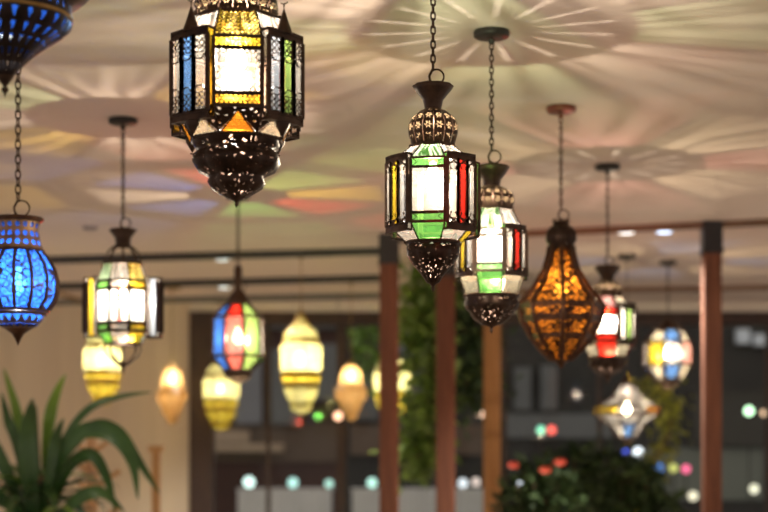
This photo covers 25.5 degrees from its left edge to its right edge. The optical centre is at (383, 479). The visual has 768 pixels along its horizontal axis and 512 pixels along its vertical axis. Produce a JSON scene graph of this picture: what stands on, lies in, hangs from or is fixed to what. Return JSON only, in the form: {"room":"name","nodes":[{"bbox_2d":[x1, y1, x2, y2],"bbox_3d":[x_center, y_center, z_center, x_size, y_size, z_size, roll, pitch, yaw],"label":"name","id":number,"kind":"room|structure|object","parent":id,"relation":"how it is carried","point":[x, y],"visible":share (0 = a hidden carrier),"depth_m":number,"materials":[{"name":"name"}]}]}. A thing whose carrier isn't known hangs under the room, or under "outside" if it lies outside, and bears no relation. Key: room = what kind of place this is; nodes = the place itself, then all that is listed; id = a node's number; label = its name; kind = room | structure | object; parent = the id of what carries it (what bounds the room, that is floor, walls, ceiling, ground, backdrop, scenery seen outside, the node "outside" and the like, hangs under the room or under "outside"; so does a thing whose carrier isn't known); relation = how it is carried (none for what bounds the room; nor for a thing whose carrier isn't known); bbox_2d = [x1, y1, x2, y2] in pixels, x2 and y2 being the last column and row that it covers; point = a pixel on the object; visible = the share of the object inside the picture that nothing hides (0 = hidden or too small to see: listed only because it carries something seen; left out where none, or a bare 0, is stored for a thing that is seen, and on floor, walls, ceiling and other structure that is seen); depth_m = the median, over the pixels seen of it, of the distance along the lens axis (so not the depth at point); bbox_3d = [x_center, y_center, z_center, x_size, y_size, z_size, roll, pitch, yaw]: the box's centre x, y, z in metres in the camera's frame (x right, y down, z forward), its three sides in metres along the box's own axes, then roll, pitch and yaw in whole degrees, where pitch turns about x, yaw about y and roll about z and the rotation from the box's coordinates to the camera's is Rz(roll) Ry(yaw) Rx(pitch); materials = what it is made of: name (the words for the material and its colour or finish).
{"room":"restaurant","nodes":[
{"label":"restaurant","id":0,"kind":"room"},
{"bbox_2d":[0,303,189,511],"bbox_3d":[-5.322,0.000,14.500,7.357,3.000,0.200,0,0,0],"label":"wall","id":1,"kind":"structure","parent":0,"point":[51,350],"depth_m":14.40,"materials":[{"name":"paint"}]},
{"bbox_2d":[189,312,767,511],"bbox_3d":[3.678,0.040,14.450,10.643,2.921,0.220,0,0,0],"label":"window","id":2,"kind":"structure","parent":1,"relation":"in","point":[201,430],"depth_m":14.37,"materials":[{"name":"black glass"}]},
{"bbox_2d":[190,303,767,311],"bbox_3d":[3.678,-1.462,14.490,10.643,0.077,0.220,0,0,0],"label":"trim","id":3,"kind":"structure","parent":1,"relation":"attached to","point":[194,307],"depth_m":14.38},
{"bbox_2d":[354,371,377,419],"bbox_3d":[-0.271,-1.137,22.920,0.379,0.649,0.160,0,0,0],"label":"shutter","id":4,"kind":"object","parent":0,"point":[369,410],"depth_m":22.84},
{"bbox_2d":[0,0,767,302],"bbox_3d":[0.000,-1.575,5.800,18.000,0.150,17.600,0,0,0],"label":"ceiling","id":5,"kind":"structure","parent":0,"point":[673,93],"depth_m":7.36,"materials":[{"name":"paint"}]},
{"bbox_2d":[0,64,59,344],"bbox_3d":[-1.220,-0.973,5.667,0.273,1.053,0.273,0,0,0],"label":"lantern","id":6,"kind":"object","parent":5,"relation":"hanging from","point":[29,279],"visible":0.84,"depth_m":5.59,"materials":[{"name":"blue glass"}]},
{"bbox_2d":[0,0,88,96],"bbox_3d":[-0.803,-1.155,3.602,0.364,0.691,0.364,0,0,0],"label":"lantern","id":7,"kind":"object","parent":5,"relation":"hanging from","point":[27,27],"visible":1,"depth_m":3.55,"materials":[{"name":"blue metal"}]},
{"bbox_2d":[59,292,79,301],"bbox_3d":[-2.523,-1.463,13.660,0.060,0.110,1.381,0,0,0],"label":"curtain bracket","id":8,"kind":"object","parent":5,"relation":"attached to","point":[60,294],"visible":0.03,"depth_m":13.61,"materials":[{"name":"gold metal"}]},
{"bbox_2d":[82,226,97,230],"bbox_3d":[-1.743,-1.490,10.079,0.090,0.019,0.090,0,0,0],"label":"smoke detector","id":9,"kind":"object","parent":5,"relation":"attached to","point":[88,228],"visible":1,"depth_m":10.05,"materials":[{"name":"white plastic"}]},
{"bbox_2d":[83,263,121,404],"bbox_3d":[-1.898,-1.003,11.487,0.265,0.993,0.265,0,0,0],"label":"lantern","id":10,"kind":"object","parent":5,"relation":"hanging from","point":[102,375],"visible":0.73,"depth_m":11.39,"materials":[{"name":"yellow glass"}]},
{"bbox_2d":[82,116,163,372],"bbox_3d":[-1.084,-0.970,7.063,0.282,1.060,0.230,0,0,-38],"label":"lantern","id":11,"kind":"object","parent":5,"relation":"hanging from","point":[107,331],"visible":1,"depth_m":7.03,"materials":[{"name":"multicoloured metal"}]},
{"bbox_2d":[157,287,186,424],"bbox_3d":[-1.643,-0.963,13.178,0.233,1.074,0.226,0,0,0],"label":"lantern","id":12,"kind":"object","parent":5,"relation":"hanging from","point":[171,397],"visible":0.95,"depth_m":13.11,"materials":[{"name":"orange glass"}]},
{"bbox_2d":[49,247,378,263],"bbox_3d":[-1.418,-1.478,11.265,2.837,0.045,0.070,0,0,11],"label":"rail","id":13,"kind":"object","parent":5,"relation":"attached to","point":[373,251],"visible":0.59,"depth_m":11.17,"materials":[{"name":"black metal"}]},
{"bbox_2d":[56,292,378,304],"bbox_3d":[-1.760,-1.480,13.981,3.525,0.040,0.080,0,0,11],"label":"rail","id":14,"kind":"object","parent":5,"relation":"attached to","point":[332,296],"visible":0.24,"depth_m":13.80,"materials":[{"name":"black metal"}]},
{"bbox_2d":[60,274,378,289],"bbox_3d":[-1.615,-1.478,12.792,3.249,0.045,0.070,0,0,13],"label":"rail","id":15,"kind":"object","parent":5,"relation":"attached to","point":[341,278],"visible":0.59,"depth_m":12.60,"materials":[{"name":"black metal"}]},
{"bbox_2d":[203,302,238,429],"bbox_3d":[-1.358,-0.958,14.167,0.300,1.083,0.300,0,0,0],"label":"lantern","id":16,"kind":"object","parent":5,"relation":"hanging from","point":[220,393],"visible":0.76,"depth_m":14.06,"materials":[{"name":"yellow glass"}]},
{"bbox_2d":[216,286,231,288],"bbox_3d":[-1.244,-1.496,13.212,0.124,0.007,0.124,0,0,0],"label":"recessed light","id":17,"kind":"object","parent":5,"relation":"in","point":[218,287],"visible":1,"depth_m":13.20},
{"bbox_2d":[169,0,304,207],"bbox_3d":[-0.351,-1.074,4.048,0.317,0.852,0.317,0,0,-6],"label":"lantern","id":18,"kind":"object","parent":5,"relation":"hanging from","point":[239,145],"visible":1,"depth_m":3.95,"materials":[{"name":"brown metal"}]},
{"bbox_2d":[211,197,264,382],"bbox_3d":[-0.768,-1.005,8.947,0.275,0.990,0.275,0,0,0],"label":"lantern","id":19,"kind":"object","parent":5,"relation":"hanging from","point":[237,335],"visible":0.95,"depth_m":8.87,"materials":[{"name":"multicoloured glass"}]},
{"bbox_2d":[280,258,321,413],"bbox_3d":[-0.549,-0.969,11.258,0.280,1.063,0.280,0,0,0],"label":"lantern","id":20,"kind":"object","parent":5,"relation":"hanging from","point":[300,348],"visible":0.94,"depth_m":11.16,"materials":[{"name":"yellow glass"}]},
{"bbox_2d":[334,412,341,419],"bbox_3d":[-0.373,-0.992,13.800,0.068,1.016,0.070,0,0,0],"label":"globe lamp","id":21,"kind":"object","parent":5,"relation":"hanging from","point":[337,415],"visible":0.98,"depth_m":13.77,"materials":[{"name":"white glass"}]},
{"bbox_2d":[335,282,366,420],"bbox_3d":[-0.246,-0.970,12.687,0.240,1.060,0.233,0,0,0],"label":"lantern","id":22,"kind":"object","parent":5,"relation":"hanging from","point":[350,393],"visible":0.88,"depth_m":12.62,"materials":[{"name":"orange glass"}]},
{"bbox_2d":[373,360,410,414],"bbox_3d":[0.064,-0.986,13.600,0.304,1.028,0.304,0,0,0],"label":"lantern","id":23,"kind":"object","parent":5,"relation":"hanging from","point":[405,377],"visible":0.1,"depth_m":13.51,"materials":[{"name":"yellow glass"}]},
{"bbox_2d":[369,257,469,496],"bbox_3d":[0.238,-0.787,11.588,0.710,1.847,0.588,0,0,0],"label":"vine","id":24,"kind":"object","parent":5,"relation":"hanging from","point":[420,340],"visible":0.72,"depth_m":11.53,"materials":[{"name":"green plant"}]},
{"bbox_2d":[385,0,480,290],"bbox_3d":[0.140,-1.021,4.857,0.265,0.957,0.265,0,0,8],"label":"lantern","id":25,"kind":"object","parent":5,"relation":"hanging from","point":[433,229],"visible":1,"depth_m":4.79,"materials":[{"name":"brown metal"}]},
{"bbox_2d":[429,145,436,155],"bbox_3d":[0.140,-0.932,4.857,0.030,0.050,0.030,0,0,0],"label":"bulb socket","id":26,"kind":"object","parent":25,"relation":"attached to","point":[431,146],"depth_m":4.85,"materials":[{"name":"glass"}]},
{"bbox_2d":[412,278,523,440],"bbox_3d":[0.604,-1.055,12.599,0.861,1.542,0.864,0,0,0],"label":"vine","id":27,"kind":"object","parent":5,"relation":"hanging from","point":[471,367],"visible":0.34,"depth_m":12.51,"materials":[{"name":"green plant"}]},
{"bbox_2d":[454,26,527,333],"bbox_3d":[0.359,-0.997,5.680,0.242,1.006,0.242,0,0,6],"label":"lantern","id":28,"kind":"object","parent":5,"relation":"hanging from","point":[491,278],"visible":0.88,"depth_m":5.62,"materials":[{"name":"glass"}]},
{"bbox_2d":[487,213,495,226],"bbox_3d":[0.359,-0.867,5.680,0.030,0.050,0.030,0,0,0],"label":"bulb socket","id":29,"kind":"object","parent":28,"relation":"attached to","point":[492,214],"depth_m":5.67,"materials":[{"name":"glass"}]},
{"bbox_2d":[516,104,606,368],"bbox_3d":[0.711,-0.973,6.836,0.340,1.054,0.341,0,0,25],"label":"lantern","id":30,"kind":"object","parent":5,"relation":"hanging from","point":[561,309],"visible":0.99,"depth_m":6.77,"materials":[{"name":"orange glass"}]},
{"bbox_2d":[399,219,767,242],"bbox_3d":[1.225,-1.482,10.113,2.436,0.035,0.060,0,0,18],"label":"ceiling beam","id":31,"kind":"structure","parent":5,"relation":"attached to","point":[753,222],"depth_m":9.98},
{"bbox_2d":[399,285,767,294],"bbox_3d":[1.664,-1.485,13.320,3.111,0.030,0.100,0,0,9],"label":"ceiling beam","id":32,"kind":"structure","parent":5,"relation":"attached to","point":[731,287],"depth_m":13.19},
{"bbox_2d":[580,163,637,384],"bbox_3d":[1.064,-0.976,8.095,0.283,1.048,0.283,0,0,9],"label":"lantern","id":33,"kind":"object","parent":5,"relation":"hanging from","point":[606,363],"visible":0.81,"depth_m":8.03,"materials":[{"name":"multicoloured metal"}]},
{"bbox_2d":[616,232,635,234],"bbox_3d":[1.464,-1.496,10.282,0.124,0.007,0.124,0,0,0],"label":"recessed light","id":34,"kind":"object","parent":5,"relation":"in","point":[633,232],"visible":0.49,"depth_m":10.32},
{"bbox_2d":[593,254,660,445],"bbox_3d":[1.620,-0.863,11.333,0.426,1.273,0.426,0,0,0],"label":"lantern","id":35,"kind":"object","parent":5,"relation":"hanging from","point":[628,428],"visible":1,"depth_m":11.28,"materials":[{"name":"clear glass"}]},
{"bbox_2d":[654,231,673,233],"bbox_3d":[1.690,-1.496,10.262,0.124,0.007,0.124,0,0,0],"label":"recessed light","id":36,"kind":"object","parent":5,"relation":"in","point":[655,232],"visible":0.9,"depth_m":10.27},
{"bbox_2d":[643,260,693,390],"bbox_3d":[1.945,-1.055,11.644,0.327,0.890,0.327,0,0,0],"label":"lantern","id":37,"kind":"object","parent":5,"relation":"hanging from","point":[666,375],"visible":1,"depth_m":11.57,"materials":[{"name":"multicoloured glass"}]},
{"bbox_3d":[0.000,1.550,5.800,18.000,0.100,17.600,0,0,0],"label":"floor","id":38,"kind":"structure","parent":0,"visible":0},
{"bbox_2d":[0,369,159,511],"bbox_3d":[-1.755,0.453,8.951,1.030,2.093,0.934,0,0,45],"label":"dracaena","id":39,"kind":"object","parent":38,"relation":"on","point":[38,486],"visible":1,"depth_m":8.78,"materials":[{"name":"plant"}]},
{"bbox_2d":[73,438,121,511],"bbox_3d":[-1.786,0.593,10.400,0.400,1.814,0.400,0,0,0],"label":"chair","id":40,"kind":"object","parent":38,"relation":"on","point":[89,468],"visible":0.33,"depth_m":10.37,"materials":[{"name":"brown wood"}]},
{"bbox_2d":[148,446,163,511],"bbox_3d":[-1.475,0.639,11.000,0.300,1.721,0.300,0,0,0],"label":"wooden stand","id":41,"kind":"object","parent":38,"relation":"on","point":[155,450],"visible":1,"depth_m":10.98,"materials":[{"name":"brown wood"}]},
{"bbox_2d":[378,234,399,511],"bbox_3d":[0.031,0.001,10.410,0.132,2.999,0.132,0,0,0],"label":"wooden column","id":42,"kind":"structure","parent":38,"relation":"on","point":[388,262],"depth_m":10.35,"materials":[{"name":"brown wood"}]},
{"bbox_2d":[436,265,454,511],"bbox_3d":[0.397,0.001,10.968,0.136,2.999,0.136,0,0,0],"label":"wooden column","id":43,"kind":"structure","parent":38,"relation":"on","point":[445,289],"depth_m":10.91,"materials":[{"name":"brown wood"}]},
{"bbox_2d":[483,314,500,511],"bbox_3d":[0.771,0.001,12.143,0.135,2.999,0.135,0,0,0],"label":"wooden column","id":44,"kind":"structure","parent":38,"relation":"on","point":[491,342],"depth_m":12.08,"materials":[{"name":"brown wood"}]},
{"bbox_2d":[486,449,597,511],"bbox_3d":[1.049,0.636,11.397,0.808,1.728,0.782,0,0,0],"label":"potted shrub","id":45,"kind":"object","parent":38,"relation":"on","point":[534,494],"visible":1,"depth_m":11.30,"materials":[{"name":"green plant"}]},
{"bbox_2d":[507,462,518,467],"bbox_3d":[0.847,-0.099,11.156,0.080,0.045,0.032,0,0,0],"label":"flower","id":46,"kind":"object","parent":45,"relation":"on","point":[511,464],"depth_m":11.15,"materials":[{"name":"red plant"}]},
{"bbox_2d":[540,467,550,472],"bbox_3d":[1.057,-0.066,11.156,0.080,0.045,0.032,0,0,0],"label":"flower","id":47,"kind":"object","parent":45,"relation":"on","point":[543,469],"depth_m":11.15,"materials":[{"name":"red plant"}]},
{"bbox_2d":[555,459,565,464],"bbox_3d":[1.155,-0.118,11.156,0.080,0.045,0.032,0,0,0],"label":"flower","id":48,"kind":"object","parent":45,"relation":"on","point":[558,461],"depth_m":11.15,"materials":[{"name":"red plant"}]},
{"bbox_2d":[520,430,651,511],"bbox_3d":[1.618,0.544,13.531,1.167,1.912,1.148,0,0,0],"label":"potted shrub","id":49,"kind":"object","parent":38,"relation":"on","point":[593,463],"visible":0.34,"depth_m":13.35,"materials":[{"name":"green plant"}]},
{"bbox_2d":[624,355,695,511],"bbox_3d":[2.077,-0.318,12.888,0.580,1.319,0.371,0,0,0],"label":"climbing vine","id":50,"kind":"object","parent":49,"relation":"on","point":[667,418],"visible":0.55,"depth_m":12.88,"materials":[{"name":"green plant"}]},
{"bbox_2d":[586,455,687,511],"bbox_3d":[1.796,0.659,12.199,0.752,1.682,0.751,0,0,0],"label":"potted shrub","id":51,"kind":"object","parent":38,"relation":"on","point":[628,499],"visible":1,"depth_m":12.09,"materials":[{"name":"green plant"}]},
{"bbox_2d":[699,221,723,511],"bbox_3d":[1.904,0.001,9.884,0.118,2.999,0.118,0,0,0],"label":"wooden column","id":52,"kind":"structure","parent":38,"relation":"on","point":[711,251],"depth_m":9.83,"materials":[{"name":"brown wood"}]},
{"bbox_3d":[0.000,1.570,24.300,32.000,0.100,19.400,0,0,0],"label":"ground","id":53,"kind":"structure","parent":0,"visible":0},
{"bbox_2d":[215,326,335,511],"bbox_3d":[-2.050,-1.990,23.655,3.044,7.020,1.690,0,0,0],"label":"building","id":54,"kind":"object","parent":53,"relation":"on","point":[303,446],"visible":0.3,"depth_m":22.96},
{"bbox_2d":[236,488,333,511],"bbox_3d":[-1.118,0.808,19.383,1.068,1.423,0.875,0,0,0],"label":"draped table","id":55,"kind":"object","parent":53,"relation":"on","point":[249,499],"visible":0.98,"depth_m":18.98,"materials":[{"name":"white fabric"}]},
{"bbox_2d":[244,477,253,487],"bbox_3d":[-1.541,0.029,19.400,0.121,0.133,0.124,0,0,0],"label":"globe lamp","id":56,"kind":"object","parent":55,"relation":"on","point":[248,481],"visible":1,"depth_m":19.36,"materials":[{"name":"white glass"}]},
{"bbox_2d":[288,478,297,487],"bbox_3d":[-1.038,0.036,19.400,0.107,0.119,0.110,0,0,0],"label":"globe lamp","id":57,"kind":"object","parent":55,"relation":"on","point":[292,482],"visible":1,"depth_m":19.36,"materials":[{"name":"teal glass"}]},
{"bbox_2d":[325,480,332,487],"bbox_3d":[-0.628,0.046,19.400,0.088,0.099,0.090,0,0,0],"label":"globe lamp","id":58,"kind":"object","parent":55,"relation":"on","point":[328,483],"visible":1,"depth_m":19.37,"materials":[{"name":"teal glass"}]},
{"bbox_2d":[350,488,378,511],"bbox_3d":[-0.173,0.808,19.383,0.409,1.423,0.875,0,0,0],"label":"draped table","id":59,"kind":"object","parent":53,"relation":"on","point":[363,499],"visible":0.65,"depth_m":18.98,"materials":[{"name":"white fabric"}]},
{"bbox_2d":[367,478,376,487],"bbox_3d":[-0.137,0.036,19.400,0.107,0.119,0.110,0,0,0],"label":"globe lamp","id":60,"kind":"object","parent":59,"relation":"on","point":[371,482],"visible":1,"depth_m":19.36,"materials":[{"name":"teal glass"}]},
{"bbox_2d":[346,326,482,511],"bbox_3d":[0.528,-1.990,23.670,2.084,7.020,1.660,0,0,0],"label":"building","id":61,"kind":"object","parent":53,"relation":"on","point":[362,433],"visible":0.21,"depth_m":23.00,"materials":[{"name":"grey"}]},
{"bbox_2d":[399,488,435,511],"bbox_3d":[0.369,0.808,19.383,0.465,1.423,0.875,0,0,0],"label":"draped table","id":62,"kind":"object","parent":53,"relation":"on","point":[410,499],"visible":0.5,"depth_m":18.98,"materials":[{"name":"white fabric"}]},
{"bbox_2d":[455,488,482,511],"bbox_3d":[0.961,0.808,19.383,0.331,1.423,0.875,0,0,0],"label":"draped table","id":63,"kind":"object","parent":53,"relation":"on","point":[466,499],"visible":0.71,"depth_m":18.98,"materials":[{"name":"white fabric"}]},
{"bbox_2d":[459,479,466,487],"bbox_3d":[0.901,0.041,19.400,0.098,0.109,0.100,0,0,0],"label":"globe lamp","id":64,"kind":"object","parent":63,"relation":"on","point":[462,483],"visible":1,"depth_m":19.37,"materials":[{"name":"white glass"}]},
{"bbox_2d":[472,478,479,487],"bbox_3d":[1.050,0.037,19.400,0.088,0.118,0.090,0,0,0],"label":"globe lamp","id":65,"kind":"object","parent":63,"relation":"on","point":[475,481],"visible":1,"depth_m":19.37,"materials":[{"name":"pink glass"}]},
{"bbox_2d":[537,426,544,459],"bbox_3d":[1.662,0.475,18.000,0.078,2.089,0.080,0,0,0],"label":"globe lamp","id":66,"kind":"object","parent":53,"relation":"on","point":[540,429],"visible":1,"depth_m":18.00,"materials":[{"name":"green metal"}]},
{"bbox_2d":[548,426,554,459],"bbox_3d":[1.774,0.474,18.000,0.082,2.091,0.084,0,0,0],"label":"globe lamp","id":67,"kind":"object","parent":53,"relation":"on","point":[551,429],"visible":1,"depth_m":17.98,"materials":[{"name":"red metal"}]},
{"bbox_2d":[501,326,639,511],"bbox_3d":[2.523,-1.990,23.675,1.881,7.020,1.650,0,0,0],"label":"building","id":68,"kind":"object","parent":53,"relation":"on","point":[564,399],"visible":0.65,"depth_m":23.00,"materials":[{"name":"grey"}]},
{"bbox_2d":[634,448,641,458],"bbox_3d":[2.540,0.598,17.000,0.088,1.845,0.090,0,0,0],"label":"globe lamp","id":69,"kind":"object","parent":53,"relation":"on","point":[636,450],"visible":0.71,"depth_m":16.97,"materials":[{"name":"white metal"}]},
{"bbox_2d":[670,464,676,494],"bbox_3d":[2.895,0.680,17.000,0.078,1.680,0.080,0,0,0],"label":"globe lamp","id":70,"kind":"object","parent":53,"relation":"on","point":[673,467],"visible":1,"depth_m":16.98,"materials":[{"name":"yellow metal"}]},
{"bbox_2d":[682,465,689,509],"bbox_3d":[3.020,0.685,17.000,0.078,1.670,0.080,0,0,0],"label":"globe lamp","id":71,"kind":"object","parent":53,"relation":"on","point":[685,468],"visible":1,"depth_m":17.00,"materials":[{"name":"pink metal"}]},
{"bbox_2d":[689,492,696,511],"bbox_3d":[3.090,0.818,17.000,0.088,1.405,0.090,0,0,0],"label":"globe lamp","id":72,"kind":"object","parent":53,"relation":"on","point":[692,495],"visible":1,"depth_m":16.98,"materials":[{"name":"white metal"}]},
{"bbox_2d":[640,326,764,511],"bbox_3d":[5.222,-1.990,23.665,3.518,7.020,1.670,0,0,0],"label":"building","id":73,"kind":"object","parent":53,"relation":"on","point":[743,347],"visible":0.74,"depth_m":22.92,"materials":[{"name":"grey"}]},
{"bbox_2d":[744,407,753,511],"bbox_3d":[3.650,0.393,17.000,0.088,2.255,0.090,0,0,0],"label":"globe lamp","id":74,"kind":"object","parent":53,"relation":"on","point":[748,411],"visible":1,"depth_m":17.00,"materials":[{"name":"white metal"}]},
{"bbox_2d":[750,485,757,511],"bbox_3d":[3.765,0.783,17.300,0.088,1.473,0.090,0,0,0],"label":"globe lamp","id":75,"kind":"object","parent":53,"relation":"on","point":[753,488],"visible":0.97,"depth_m":17.29,"materials":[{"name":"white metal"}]},
{"bbox_2d":[761,410,764,511],"bbox_3d":[3.800,0.410,17.000,0.060,2.220,0.060,0,0,0],"label":"globe lamp","id":76,"kind":"object","parent":53,"relation":"on","point":[762,411],"visible":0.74,"depth_m":17.00,"materials":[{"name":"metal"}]},
{"label":"outside","id":77,"kind":"structure","parent":0,"visible":0},
{"bbox_2d":[347,326,378,396],"bbox_3d":[-0.169,-1.291,16.504,0.587,0.997,0.594,0,0,0],"label":"plant","id":78,"kind":"object","parent":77,"point":[364,334],"visible":0.55,"depth_m":16.47,"materials":[{"name":"green plant"}]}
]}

